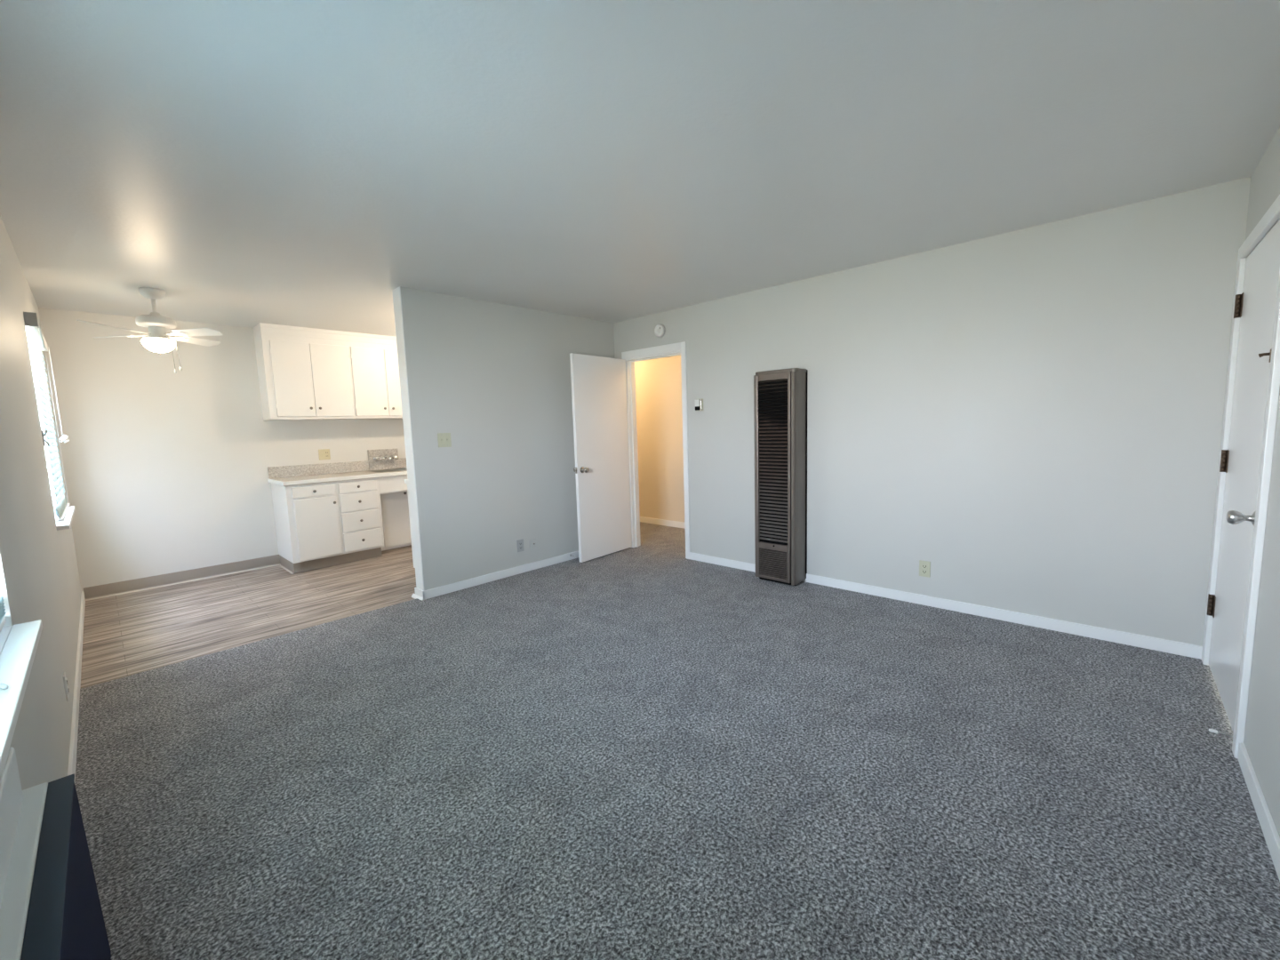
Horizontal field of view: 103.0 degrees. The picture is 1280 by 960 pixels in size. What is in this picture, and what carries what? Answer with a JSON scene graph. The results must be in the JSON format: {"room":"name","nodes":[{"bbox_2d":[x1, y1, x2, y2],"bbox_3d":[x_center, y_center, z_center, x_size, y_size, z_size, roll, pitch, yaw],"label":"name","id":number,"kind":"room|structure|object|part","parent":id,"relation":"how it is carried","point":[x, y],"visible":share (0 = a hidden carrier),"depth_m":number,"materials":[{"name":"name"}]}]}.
{"room":"empty living room","nodes":[
{"label":"empty living room","id":0,"kind":"room"},
{"bbox_2d":[0,216,81,790],"bbox_3d":[-2.370,0.024,1.878,7.082,2.500,0.120,4,8,43],"label":"wall","id":1,"kind":"structure","parent":0,"point":[40,580],"depth_m":2.02,"materials":[{"name":"paint"}]},
{"bbox_2d":[0,619,42,782],"bbox_3d":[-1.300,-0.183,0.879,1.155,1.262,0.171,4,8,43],"label":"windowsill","id":2,"kind":"structure","parent":1,"relation":"in","point":[17,656],"depth_m":1.09,"materials":[{"name":"white paint"}]},
{"bbox_2d":[0,581,8,688],"bbox_3d":[-1.291,-0.195,0.900,1.112,1.233,0.092,4,8,43],"label":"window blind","id":3,"kind":"object","parent":2,"relation":"attached to","point":[3,612],"visible":1,"depth_m":1.30,"materials":[{"name":"white plastic"}]},
{"bbox_3d":[-1.285,0.397,0.950,1.100,0.018,0.044,4,8,43],"label":"rail","id":4,"kind":"part","parent":3,"relation":"part of","materials":[{"name":"white plastic"}]},
{"bbox_3d":[-1.272,0.408,1.012,0.049,0.009,0.009,1,7,21],"label":"cord","id":5,"kind":"part","parent":3,"relation":"part of","materials":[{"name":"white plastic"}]},
{"bbox_2d":[41,430,49,446],"bbox_3d":[-3.419,-0.242,2.926,0.015,0.091,0.022,4,8,43],"label":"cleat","id":6,"kind":"object","parent":1,"relation":"attached to","point":[45,433],"visible":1,"depth_m":2.92,"materials":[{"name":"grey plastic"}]},
{"bbox_2d":[23,312,70,522],"bbox_3d":[-3.876,-0.381,3.361,1.228,1.206,0.098,4,8,43],"label":"window blind","id":7,"kind":"object","parent":1,"relation":"attached to","point":[34,332],"visible":0.91,"depth_m":3.19,"materials":[{"name":"white plastic"}]},
{"bbox_3d":[-3.521,-0.328,3.032,0.002,1.134,0.001,4,8,43],"label":"ladder cord","id":8,"kind":"part","parent":7,"relation":"part of","materials":[{"name":"white fabric"}]},
{"bbox_3d":[-3.880,-0.353,3.365,0.002,1.134,0.001,4,8,43],"label":"ladder cord","id":9,"kind":"part","parent":7,"relation":"part of","materials":[{"name":"white fabric"}]},
{"bbox_3d":[-4.238,-0.377,3.699,0.002,1.134,0.001,4,8,43],"label":"ladder cord","id":10,"kind":"part","parent":7,"relation":"part of","materials":[{"name":"white fabric"}]},
{"bbox_3d":[-4.209,-0.610,3.677,0.092,0.689,0.048,4,8,43],"label":"lift cord","id":11,"kind":"part","parent":7,"relation":"part of","materials":[{"name":"white fabric"}]},
{"bbox_3d":[-3.875,0.211,3.412,1.208,0.018,0.044,4,8,43],"label":"rail","id":12,"kind":"part","parent":7,"relation":"part of","materials":[{"name":"white plastic"}]},
{"bbox_2d":[0,747,111,959],"bbox_3d":[-1.059,0.854,0.914,0.674,0.575,0.104,4,8,43],"label":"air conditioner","id":13,"kind":"object","parent":1,"relation":"attached to","point":[51,908],"visible":0.94,"depth_m":0.92,"materials":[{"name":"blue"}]},
{"bbox_3d":[-1.076,0.873,0.897,0.674,0.391,0.053,4,8,43],"label":"casing","id":14,"kind":"part","parent":13,"relation":"part of","materials":[{"name":"white plastic"}]},
{"bbox_3d":[-1.052,0.684,0.910,0.668,0.012,0.043,4,8,43],"label":"panel","id":15,"kind":"part","parent":13,"relation":"part of","materials":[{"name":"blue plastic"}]},
{"bbox_2d":[56,505,75,530],"bbox_3d":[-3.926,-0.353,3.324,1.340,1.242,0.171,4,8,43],"label":"window sill","id":16,"kind":"structure","parent":1,"relation":"in","point":[66,524],"depth_m":3.14,"materials":[{"name":"white paint"}]},
{"bbox_2d":[63,672,69,701],"bbox_3d":[-2.575,0.926,2.284,0.072,0.114,0.010,4,8,43],"label":"wall outlet","id":17,"kind":"object","parent":1,"relation":"attached to","point":[65,680],"visible":1,"depth_m":2.26,"materials":[{"name":"white plastic"}]},
{"bbox_2d":[67,591,85,783],"bbox_3d":[-2.288,1.169,2.050,6.842,0.082,0.012,4,8,43],"label":"baseboard","id":18,"kind":"structure","parent":1,"relation":"attached to","point":[73,746],"depth_m":2.57,"materials":[{"name":"white paint"}]},
{"bbox_2d":[38,307,406,591],"bbox_3d":[-3.466,-0.362,5.788,0.120,2.500,4.132,4,8,43],"label":"wall","id":19,"kind":"structure","parent":0,"point":[165,471],"depth_m":4.73,"materials":[{"name":"paint"}]},
{"bbox_2d":[83,554,293,600],"bbox_3d":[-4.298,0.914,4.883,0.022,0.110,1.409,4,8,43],"label":"baseboard","id":20,"kind":"structure","parent":19,"relation":"attached to","point":[126,586],"depth_m":4.81,"materials":[{"name":"beige plastic"}]},
{"bbox_2d":[253,322,355,420],"bbox_3d":[-3.501,-1.104,5.342,0.360,0.928,0.774,4,8,43],"label":"upper cabinet","id":21,"kind":"object","parent":19,"relation":"attached to","point":[304,372],"visible":1,"depth_m":5.20,"materials":[{"name":"white paint"}]},
{"bbox_3d":[-3.502,-1.016,5.138,0.016,0.746,0.335,4,8,43],"label":"door","id":22,"kind":"part","parent":21,"relation":"part of","materials":[{"name":"white paint"}]},
{"bbox_3d":[-3.412,-1.511,5.202,0.010,0.095,0.774,4,8,43],"label":"crown trim","id":23,"kind":"part","parent":21,"relation":"part of","materials":[{"name":"white paint"}]},
{"bbox_3d":[-3.262,-1.052,5.393,0.016,0.746,0.361,4,8,43],"label":"door","id":24,"kind":"part","parent":21,"relation":"part of","materials":[{"name":"white paint"}]},
{"bbox_2d":[318,448,330,460],"bbox_3d":[-3.504,-0.283,5.651,0.018,0.116,0.112,4,8,43],"label":"kitchen outlet","id":25,"kind":"object","parent":19,"relation":"attached to","point":[324,454],"visible":1,"depth_m":5.65,"materials":[{"name":"beige plastic"}]},
{"bbox_2d":[347,331,402,419],"bbox_3d":[-2.974,-1.181,5.903,0.360,0.928,0.780,4,8,43],"label":"upper cabinet","id":26,"kind":"object","parent":19,"relation":"attached to","point":[373,357],"visible":0.7,"depth_m":5.70,"materials":[{"name":"white paint"}]},
{"bbox_3d":[-3.005,-1.089,5.666,0.016,0.746,0.344,4,8,43],"label":"door","id":27,"kind":"part","parent":26,"relation":"part of","materials":[{"name":"white paint"}]},
{"bbox_3d":[-2.885,-1.588,5.763,0.010,0.095,0.780,4,8,43],"label":"crown trim","id":28,"kind":"part","parent":26,"relation":"part of","materials":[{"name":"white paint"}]},
{"bbox_3d":[-2.768,-1.124,5.919,0.016,0.746,0.346,4,8,43],"label":"door","id":29,"kind":"part","parent":26,"relation":"part of","materials":[{"name":"white paint"}]},
{"bbox_2d":[400,286,614,590],"bbox_3d":[-1.059,-0.336,4.836,0.137,2.500,2.237,4,8,43],"label":"wall partition","id":30,"kind":"structure","parent":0,"point":[494,377],"depth_m":4.47,"materials":[{"name":"paint"}]},
{"bbox_2d":[392,286,423,591],"bbox_3d":[-1.824,-0.248,4.020,0.137,2.449,0.006,4,8,43],"label":"trim","id":31,"kind":"structure","parent":30,"relation":"attached to","point":[396,292],"depth_m":4.00,"materials":[{"name":"white paint"}]},
{"bbox_2d":[437,432,451,447],"bbox_3d":[-1.593,-0.326,4.150,0.017,0.114,0.112,4,8,43],"label":"light switch","id":32,"kind":"object","parent":30,"relation":"attached to","point":[444,439],"visible":1,"depth_m":4.15,"materials":[{"name":"beige plastic"}]},
{"bbox_2d":[414,550,579,599],"bbox_3d":[-1.029,0.817,4.953,0.161,0.082,2.255,4,8,43],"label":"baseboard","id":33,"kind":"structure","parent":30,"relation":"attached to","point":[441,590],"depth_m":4.53,"materials":[{"name":"white paint"}]},
{"bbox_2d":[411,593,423,600],"bbox_3d":[-1.813,0.957,4.141,0.190,0.026,0.019,4,8,43],"label":"trim","id":34,"kind":"structure","parent":33,"relation":"attached to","point":[413,596],"depth_m":4.15,"materials":[{"name":"white paint"}]},
{"bbox_2d":[516,538,524,551],"bbox_3d":[-1.114,0.611,4.739,0.010,0.114,0.072,4,8,43],"label":"wall outlet","id":35,"kind":"object","parent":30,"relation":"attached to","point":[520,542],"visible":1,"depth_m":4.74,"materials":[{"name":"grey plastic"}]},
{"bbox_2d":[529,538,536,549],"bbox_3d":[-1.011,0.609,4.844,0.017,0.088,0.072,4,8,43],"label":"cable plate","id":36,"kind":"object","parent":30,"relation":"attached to","point":[532,542],"visible":1,"depth_m":4.84,"materials":[{"name":"paint"}]},
{"bbox_2d":[0,0,1279,336],"bbox_3d":[-0.594,-1.537,3.708,7.132,0.100,5.506,4,8,43],"label":"ceiling","id":37,"kind":"structure","parent":0,"point":[249,164],"depth_m":1.95,"materials":[{"name":"paint"}]},
{"bbox_2d":[76,287,223,373],"bbox_3d":[-3.573,-1.092,3.767,0.739,0.610,0.739,-7,8,-40],"label":"ceiling fan","id":38,"kind":"object","parent":37,"relation":"hanging from","point":[158,340],"visible":1,"depth_m":3.73,"materials":[{"name":"white"}]},
{"bbox_3d":[-3.601,-1.043,3.444,0.125,0.037,0.325,-1,6,5],"label":"blade","id":39,"kind":"part","parent":38,"relation":"part of","materials":[{"name":"white wood"}]},
{"bbox_3d":[-3.898,-1.072,3.798,0.325,0.037,0.125,-1,6,5],"label":"blade","id":40,"kind":"part","parent":38,"relation":"part of","materials":[{"name":"white"}]},
{"bbox_3d":[-3.570,-0.995,3.778,0.192,0.094,0.192,4,8,43],"label":"lamp shade","id":41,"kind":"part","parent":38,"relation":"part of","materials":[{"name":"white glass"}]},
{"bbox_3d":[-3.246,-1.086,3.739,0.325,0.037,0.125,-1,6,5],"label":"blade","id":42,"kind":"part","parent":38,"relation":"part of","materials":[{"name":"white"}]},
{"bbox_3d":[-3.544,-1.115,4.093,0.125,0.037,0.325,-1,6,5],"label":"blade","id":43,"kind":"part","parent":38,"relation":"part of","materials":[{"name":"white wood"}]},
{"bbox_2d":[634,354,684,521],"bbox_3d":[0.327,-0.581,6.702,4.300,2.500,0.100,4,8,43],"label":"wall","id":44,"kind":"structure","parent":0,"point":[658,380],"depth_m":6.69,"materials":[{"name":"paint"}]},
{"bbox_2d":[640,516,685,528],"bbox_3d":[0.325,0.568,6.784,4.100,0.080,0.014,4,8,43],"label":"baseboard","id":45,"kind":"structure","parent":44,"relation":"attached to","point":[649,520],"depth_m":6.79,"materials":[{"name":"white paint"}]},
{"bbox_2d":[74,521,1279,959],"bbox_3d":[-0.514,0.967,3.978,6.932,0.060,5.306,4,8,43],"label":"floor","id":46,"kind":"structure","parent":0,"point":[647,751],"depth_m":1.94,"materials":[{"name":"grey carpet"}]},
{"bbox_2d":[270,481,343,573],"bbox_3d":[-3.454,0.456,5.294,0.645,0.878,0.442,4,8,43],"label":"base cabinet","id":47,"kind":"object","parent":46,"relation":"on","point":[308,521],"visible":0.98,"depth_m":5.10,"materials":[{"name":"white paint"}]},
{"bbox_3d":[-3.251,0.111,5.070,0.019,0.104,0.370,4,8,43],"label":"drawer","id":48,"kind":"part","parent":47,"relation":"part of","materials":[{"name":"white paint"}]},
{"bbox_3d":[-3.235,0.480,5.114,0.019,0.600,0.370,4,8,43],"label":"door","id":49,"kind":"part","parent":47,"relation":"part of","materials":[{"name":"white paint"}]},
{"bbox_2d":[267,448,407,486],"bbox_3d":[-2.893,-0.207,5.861,0.627,0.284,2.204,4,8,43],"label":"countertop","id":50,"kind":"structure","parent":47,"relation":"on","point":[295,475],"depth_m":5.58,"materials":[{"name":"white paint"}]},
{"bbox_2d":[373,454,398,461],"bbox_3d":[-2.990,-0.264,6.021,0.224,0.076,0.278,4,8,43],"label":"faucet","id":51,"kind":"object","parent":50,"relation":"attached to","point":[396,457],"visible":1,"depth_m":6.03,"materials":[{"name":"silver metal"}]},
{"bbox_2d":[367,467,407,472],"bbox_3d":[-2.822,-0.040,5.944,0.410,0.165,0.570,4,8,43],"label":"sink","id":52,"kind":"object","parent":50,"relation":"in","point":[403,468],"visible":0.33,"depth_m":6.01,"materials":[{"name":"silver metal"}]},
{"bbox_2d":[373,468,407,471],"bbox_3d":[-2.822,-0.037,5.945,0.378,0.160,0.538,4,8,43],"label":"basin","id":53,"kind":"object","parent":52,"relation":"in","point":[393,469],"depth_m":6.03,"materials":[{"name":"silver metal"}]},
{"bbox_2d":[336,477,384,563],"bbox_3d":[-3.163,0.414,5.604,0.645,0.878,0.412,4,8,43],"label":"base cabinet","id":54,"kind":"object","parent":46,"relation":"on","point":[359,500],"visible":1,"depth_m":5.40,"materials":[{"name":"white paint"}]},
{"bbox_3d":[-2.973,0.070,5.365,0.019,0.104,0.368,4,8,43],"label":"drawer","id":55,"kind":"part","parent":54,"relation":"part of","materials":[{"name":"white paint"}]},
{"bbox_3d":[-2.968,0.227,5.382,0.019,0.184,0.368,4,8,43],"label":"drawer","id":56,"kind":"part","parent":54,"relation":"part of","materials":[{"name":"white paint"}]},
{"bbox_3d":[-2.962,0.430,5.404,0.019,0.196,0.368,4,8,43],"label":"drawer","id":57,"kind":"part","parent":54,"relation":"part of","materials":[{"name":"white paint"}]},
{"bbox_3d":[-2.955,0.639,5.426,0.019,0.196,0.368,4,8,43],"label":"drawer","id":58,"kind":"part","parent":54,"relation":"part of","materials":[{"name":"white paint"}]},
{"bbox_2d":[378,474,411,551],"bbox_3d":[-2.795,0.356,6.030,0.597,0.878,0.718,4,8,43],"label":"base cabinet","id":59,"kind":"object","parent":46,"relation":"on","point":[393,490],"visible":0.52,"depth_m":5.89,"materials":[{"name":"white paint"}]},
{"bbox_3d":[-2.844,0.438,5.927,0.019,0.660,0.300,4,8,43],"label":"door","id":60,"kind":"part","parent":59,"relation":"part of","materials":[{"name":"white paint"}]},
{"bbox_2d":[404,479,415,567],"bbox_3d":[-1.607,0.419,4.905,0.677,0.920,0.962,4,8,43],"label":"base cabinet","id":61,"kind":"object","parent":46,"relation":"on","point":[405,480],"visible":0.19,"depth_m":4.75,"materials":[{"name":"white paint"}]},
{"bbox_2d":[613,176,1250,646],"bbox_3d":[0.484,-0.403,5.001,6.962,2.500,0.120,4,8,43],"label":"wall","id":62,"kind":"structure","parent":0,"point":[1033,416],"depth_m":3.20,"materials":[{"name":"paint"}]},
{"bbox_2d":[569,352,631,562],"bbox_3d":[-0.365,-0.229,5.185,0.181,2.021,0.774,4,8,43],"label":"door","id":63,"kind":"structure","parent":62,"relation":"in","point":[598,383],"depth_m":5.15,"materials":[{"name":"white paint"}]},
{"bbox_3d":[-0.576,-0.099,4.968,0.181,0.062,0.065,4,8,43],"label":"knob","id":64,"kind":"part","parent":63,"relation":"part of","materials":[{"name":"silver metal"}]},
{"bbox_2d":[621,341,690,559],"bbox_3d":[0.194,-0.292,5.280,0.856,2.118,0.134,4,8,43],"label":"trim","id":65,"kind":"structure","parent":62,"relation":"attached to","point":[680,348],"depth_m":5.38,"materials":[{"name":"white paint"}]},
{"bbox_2d":[654,323,665,337],"bbox_3d":[0.189,-1.474,5.021,0.134,0.134,0.041,4,8,43],"label":"smoke detector","id":66,"kind":"object","parent":62,"relation":"attached to","point":[660,330],"visible":1,"depth_m":5.00,"materials":[{"name":"white plastic"}]},
{"bbox_2d":[695,398,703,411],"bbox_3d":[0.553,-0.707,4.788,0.082,0.115,0.034,4,8,43],"label":"thermostat","id":67,"kind":"object","parent":62,"relation":"attached to","point":[699,403],"visible":1,"depth_m":4.77,"materials":[{"name":"beige plastic"}]},
{"bbox_2d":[753,368,807,585],"bbox_3d":[1.153,-0.016,4.196,0.373,1.742,0.213,4,8,43],"label":"furnace","id":68,"kind":"object","parent":62,"relation":"attached to","point":[780,396],"visible":1,"depth_m":4.12,"materials":[{"name":"brown metal"}]},
{"bbox_2d":[753,371,791,576],"bbox_3d":[1.089,-0.009,4.153,0.325,1.690,0.046,4,8,43],"label":"grille","id":69,"kind":"object","parent":68,"relation":"attached to","point":[772,389],"depth_m":4.15,"materials":[{"name":"brown metal"}]},
{"bbox_3d":[1.109,0.677,4.208,0.289,0.305,0.023,4,8,43],"label":"panel","id":70,"kind":"part","parent":68,"relation":"part of","materials":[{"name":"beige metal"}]},
{"bbox_3d":[1.221,-0.037,4.267,0.373,1.705,0.014,4,8,43],"label":"plate","id":71,"kind":"part","parent":68,"relation":"part of","materials":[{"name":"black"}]},
{"bbox_2d":[919,560,930,577],"bbox_3d":[2.020,0.631,3.610,0.072,0.114,0.010,4,8,43],"label":"wall outlet","id":72,"kind":"object","parent":62,"relation":"attached to","point":[924,566],"visible":1,"depth_m":3.61,"materials":[{"name":"beige plastic"}]},
{"bbox_2d":[689,552,1202,659],"bbox_3d":[1.759,0.839,3.883,3.452,0.072,0.012,4,8,43],"label":"baseboard","id":73,"kind":"structure","parent":62,"relation":"attached to","point":[1170,646],"depth_m":3.31,"materials":[{"name":"white paint"}]},
{"bbox_2d":[1243,126,1279,837],"bbox_3d":[1.665,-0.019,1.094,0.120,2.500,4.252,4,8,43],"label":"wall","id":74,"kind":"structure","parent":0,"point":[1261,741],"depth_m":1.76,"materials":[{"name":"paint"}]},
{"bbox_2d":[1201,194,1279,758],"bbox_3d":[2.619,-0.034,2.221,0.020,2.108,1.071,4,8,43],"label":"trim","id":75,"kind":"structure","parent":74,"relation":"attached to","point":[1272,214],"depth_m":1.92,"materials":[{"name":"white paint"}]},
{"bbox_2d":[1206,219,1279,733],"bbox_3d":[2.609,-0.006,2.227,0.124,2.028,0.932,4,8,43],"label":"door","id":76,"kind":"structure","parent":74,"relation":"in","point":[1255,307],"depth_m":2.20,"materials":[{"name":"white paint"}]},
{"bbox_2d":[1208,728,1232,736],"bbox_3d":[2.314,1.006,2.017,0.080,0.022,0.022,4,8,43],"label":"door stop","id":77,"kind":"object","parent":76,"relation":"attached to","point":[1210,730],"visible":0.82,"depth_m":2.03,"materials":[{"name":"silver metal"}]},
{"bbox_3d":[2.322,0.146,1.962,0.080,0.068,0.068,4,8,43],"label":"knob","id":78,"kind":"part","parent":76,"relation":"part of","materials":[{"name":"silver metal"}]},
{"bbox_2d":[1237,742,1279,881],"bbox_3d":[1.246,1.184,0.829,0.012,0.072,3.056,4,8,43],"label":"baseboard","id":79,"kind":"structure","parent":74,"relation":"attached to","point":[1272,838],"depth_m":1.64,"materials":[{"name":"white paint"}]}
]}

